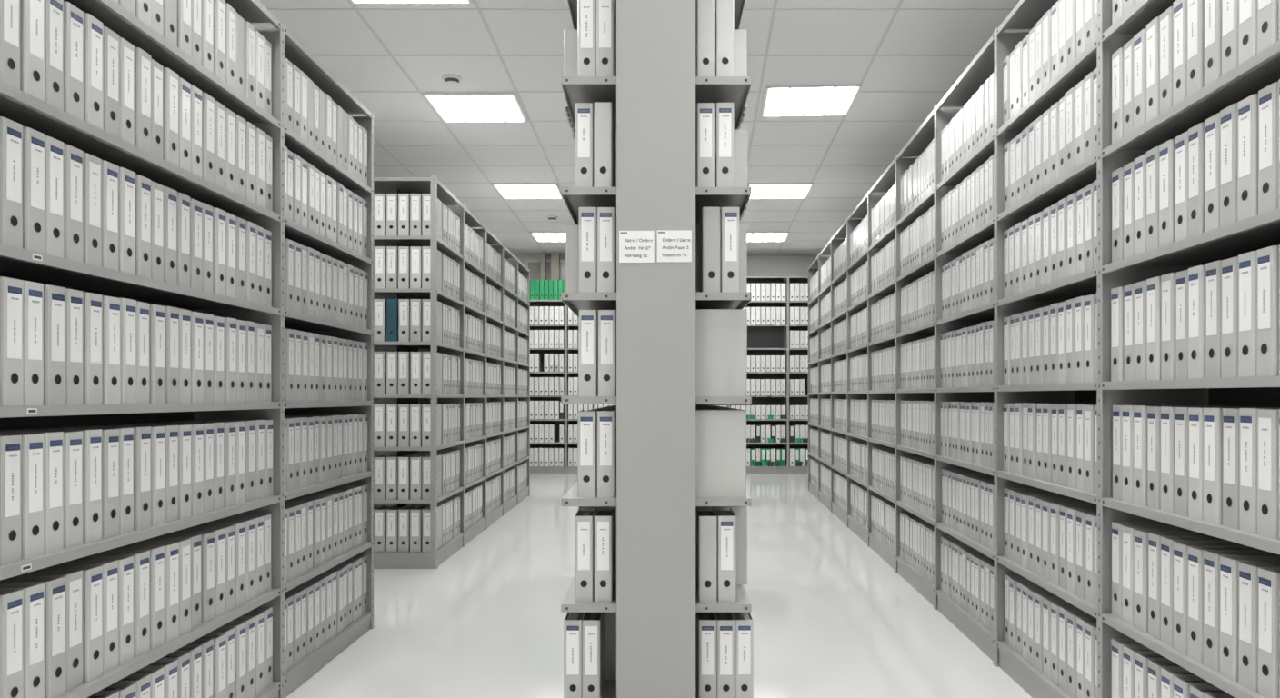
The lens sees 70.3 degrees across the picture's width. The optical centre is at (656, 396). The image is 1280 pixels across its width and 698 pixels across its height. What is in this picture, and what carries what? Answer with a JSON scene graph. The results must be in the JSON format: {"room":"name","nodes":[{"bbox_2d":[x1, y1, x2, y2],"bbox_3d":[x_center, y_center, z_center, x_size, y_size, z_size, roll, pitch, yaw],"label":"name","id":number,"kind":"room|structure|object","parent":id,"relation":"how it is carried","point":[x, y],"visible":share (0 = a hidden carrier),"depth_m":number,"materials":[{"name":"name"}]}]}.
{"room":"archive room","nodes":[
{"label":"archive room","id":0,"kind":"room"},
{"bbox_2d":[250,0,1031,255],"bbox_3d":[-0.300,-2.498,6.575,7.500,0.104,18.550,0,0,0],"label":"ceiling","id":1,"kind":"structure","parent":0,"point":[905,55],"depth_m":7.09,"materials":[{"name":"tile"}]},
{"bbox_2d":[349,0,472,4],"bbox_3d":[-1.513,-2.438,5.270,0.750,0.013,0.750,0,0,0],"label":"recessed light","id":2,"kind":"object","parent":1,"relation":"in","point":[353,2],"visible":1,"depth_m":5.61,"materials":[{"name":"white plastic"}]},
{"bbox_2d":[441,73,461,85],"bbox_3d":[-1.570,-2.422,6.980,0.150,0.056,0.150,0,0,0],"label":"smoke detector","id":3,"kind":"object","parent":1,"relation":"attached to","point":[451,79],"visible":1,"depth_m":6.94,"materials":[{"name":"white plastic"}]},
{"bbox_2d":[421,92,528,122],"bbox_3d":[-1.513,-2.438,7.700,0.750,0.013,0.750,0,0,0],"label":"recessed light","id":4,"kind":"object","parent":1,"relation":"in","point":[451,107],"visible":1,"depth_m":7.67,"materials":[{"name":"white plastic"}]},
{"bbox_2d":[491,183,562,199],"bbox_3d":[-1.513,-2.438,10.820,0.750,0.013,0.750,0,0,0],"label":"recessed light","id":5,"kind":"object","parent":1,"relation":"in","point":[506,191],"visible":0.94,"depth_m":10.79,"materials":[{"name":"white plastic"}]},
{"bbox_2d":[530,232,565,241],"bbox_3d":[-1.513,-2.438,13.940,0.750,0.013,0.750,0,0,0],"label":"recessed light","id":6,"kind":"object","parent":1,"relation":"in","point":[537,236],"visible":0.61,"depth_m":13.87,"materials":[{"name":"white plastic"}]},
{"bbox_2d":[540,252,559,279],"bbox_3d":[-1.820,-1.835,15.595,0.320,1.230,0.190,0,0,0],"label":"pipe","id":7,"kind":"object","parent":1,"relation":"attached to","point":[555,256],"visible":0.5,"depth_m":15.50,"materials":[{"name":"beige"}]},
{"bbox_2d":[546,215,558,220],"bbox_3d":[-1.420,-2.422,12.400,0.150,0.056,0.150,0,0,0],"label":"smoke detector","id":8,"kind":"object","parent":1,"relation":"attached to","point":[550,217],"visible":1,"depth_m":12.36,"materials":[{"name":"white plastic"}]},
{"bbox_2d":[747,231,789,241],"bbox_3d":[1.635,-2.438,13.940,0.750,0.013,0.750,0,0,3],"label":"recessed light","id":9,"kind":"object","parent":1,"relation":"in","point":[751,236],"visible":0.7,"depth_m":13.90,"materials":[{"name":"white plastic"}]},
{"bbox_2d":[747,182,813,199],"bbox_3d":[1.453,-2.438,10.820,0.750,0.013,0.750,0,0,3],"label":"recessed light","id":10,"kind":"object","parent":1,"relation":"in","point":[759,191],"visible":0.84,"depth_m":10.79,"materials":[{"name":"white plastic"}]},
{"bbox_2d":[760,84,861,117],"bbox_3d":[1.260,-2.438,7.520,0.750,0.013,0.750,0,0,3],"label":"recessed light","id":11,"kind":"object","parent":1,"relation":"in","point":[832,99],"visible":1,"depth_m":7.48,"materials":[{"name":"white plastic"}]},
{"bbox_2d":[285,473,1031,697],"bbox_3d":[-0.300,1.330,6.575,7.500,0.100,18.550,0,0,0],"label":"floor","id":12,"kind":"structure","parent":0,"point":[832,618],"depth_m":5.11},
{"bbox_2d":[0,0,375,697],"bbox_3d":[-1.747,-0.142,3.195,0.374,2.845,3.698,0,0,0],"label":"shelving rack","id":13,"kind":"object","parent":12,"relation":"on","point":[21,107],"visible":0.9,"depth_m":3.65,"materials":[{"name":"grey metal"}]},
{"bbox_2d":[0,0,367,697],"bbox_3d":[-1.734,-0.135,3.196,0.296,2.651,3.630,0,0,0],"label":"binders","id":14,"kind":"object","parent":13,"relation":"in","point":[64,626],"visible":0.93,"depth_m":2.96,"materials":[{"name":"paper"}]},
{"bbox_2d":[373,175,529,569],"bbox_3d":[-2.017,-0.180,9.240,0.774,2.920,5.008,0,0,0],"label":"shelving rack","id":15,"kind":"object","parent":12,"relation":"on","point":[432,185],"visible":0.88,"depth_m":7.74,"materials":[{"name":"grey metal"}]},
{"bbox_2d":[373,193,441,552],"bbox_3d":[-2.018,-0.173,6.906,0.713,2.667,0.294,0,0,0],"label":"binders","id":16,"kind":"object","parent":15,"relation":"in","point":[405,528],"visible":0.61,"depth_m":6.76,"materials":[{"name":"cardboard"}]},
{"bbox_2d":[406,202,527,545],"bbox_3d":[-1.804,-0.174,9.394,0.295,2.669,4.627,0,0,0],"label":"binders","id":17,"kind":"object","parent":15,"relation":"in","point":[450,413],"visible":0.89,"depth_m":8.46,"materials":[{"name":"paper"}]},
{"bbox_2d":[530,300,578,473],"bbox_3d":[-1.500,-0.170,15.237,3.608,2.900,0.374,0,0,0],"label":"shelving rack","id":18,"kind":"object","parent":12,"relation":"on","point":[565,469],"visible":0.2,"depth_m":15.37,"materials":[{"name":"grey metal"}]},
{"bbox_2d":[530,280,616,466],"bbox_3d":[-1.501,-0.385,15.226,3.538,3.091,0.298,0,0,0],"label":"binders","id":19,"kind":"object","parent":18,"relation":"in","point":[539,289],"visible":0.3,"depth_m":15.08,"materials":[{"name":"cardboard"}]},
{"bbox_2d":[616,0,695,697],"bbox_3d":[-0.002,-0.210,3.423,0.297,2.980,0.046,0,0,0],"label":"end panel","id":20,"kind":"object","parent":12,"relation":"on","point":[655,39],"visible":1,"depth_m":3.40,"materials":[{"name":"grey paint"}]},
{"bbox_2d":[619,230,654,262],"bbox_3d":[-0.073,-0.559,3.398,0.131,0.119,0.003,0,0,0],"label":"paper notice","id":21,"kind":"object","parent":20,"relation":"attached to","point":[635,246],"visible":1,"depth_m":3.40,"materials":[{"name":"white paper"}]},
{"bbox_2d":[657,230,691,261],"bbox_3d":[0.067,-0.561,3.398,0.130,0.119,0.003,0,0,0],"label":"paper notice","id":22,"kind":"object","parent":20,"relation":"attached to","point":[673,245],"visible":1,"depth_m":3.40,"materials":[{"name":"white paper"}]},
{"bbox_2d":[560,0,751,697],"bbox_3d":[0.000,-0.195,5.049,0.723,2.950,3.202,0,0,0],"label":"shelving rack","id":23,"kind":"object","parent":12,"relation":"on","point":[576,89],"visible":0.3,"depth_m":3.55,"materials":[{"name":"grey metal"}]},
{"bbox_2d":[563,0,753,697],"bbox_3d":[-0.003,-0.178,5.043,0.778,2.736,3.127,0,0,0],"label":"binders","id":24,"kind":"object","parent":23,"relation":"in","point":[724,641],"visible":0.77,"depth_m":3.49,"materials":[{"name":"cardboard"}]},
{"bbox_2d":[711,274,808,473],"bbox_3d":[1.715,-0.370,15.237,2.938,3.300,0.374,0,0,0],"label":"shelving rack","id":25,"kind":"object","parent":12,"relation":"on","point":[762,339],"visible":0.26,"depth_m":15.41,"materials":[{"name":"grey metal"}]},
{"bbox_2d":[718,283,808,466],"bbox_3d":[1.714,-0.358,15.213,2.867,3.036,0.317,0,0,0],"label":"binders","id":26,"kind":"object","parent":25,"relation":"in","point":[763,292],"visible":0.3,"depth_m":15.08,"materials":[{"name":"paper"}]},
{"bbox_2d":[807,0,1279,697],"bbox_3d":[1.920,-0.235,6.600,0.374,3.030,11.445,0,0,3],"label":"shelving rack","id":27,"kind":"object","parent":12,"relation":"on","point":[1255,233],"visible":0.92,"depth_m":3.99,"materials":[{"name":"grey metal"}]},
{"bbox_2d":[810,0,1279,697],"bbox_3d":[1.907,-0.212,6.602,0.295,2.744,11.377,0,0,3],"label":"binders","id":28,"kind":"object","parent":27,"relation":"in","point":[1215,601],"visible":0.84,"depth_m":3.30,"materials":[{"name":"paper"}]},
{"bbox_2d":[513,254,830,405],"bbox_3d":[-0.300,-0.585,15.800,7.500,3.730,0.100,0,0,0],"label":"wall","id":29,"kind":"structure","parent":0,"point":[757,265],"depth_m":15.75,"materials":[{"name":"white paint"}]},
{"bbox_2d":[524,259,565,279],"bbox_3d":[-1.800,-1.955,15.719,0.950,0.820,0.058,0,0,0],"label":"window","id":30,"kind":"structure","parent":29,"relation":"in","point":[534,265],"depth_m":15.73,"materials":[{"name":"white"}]}
]}

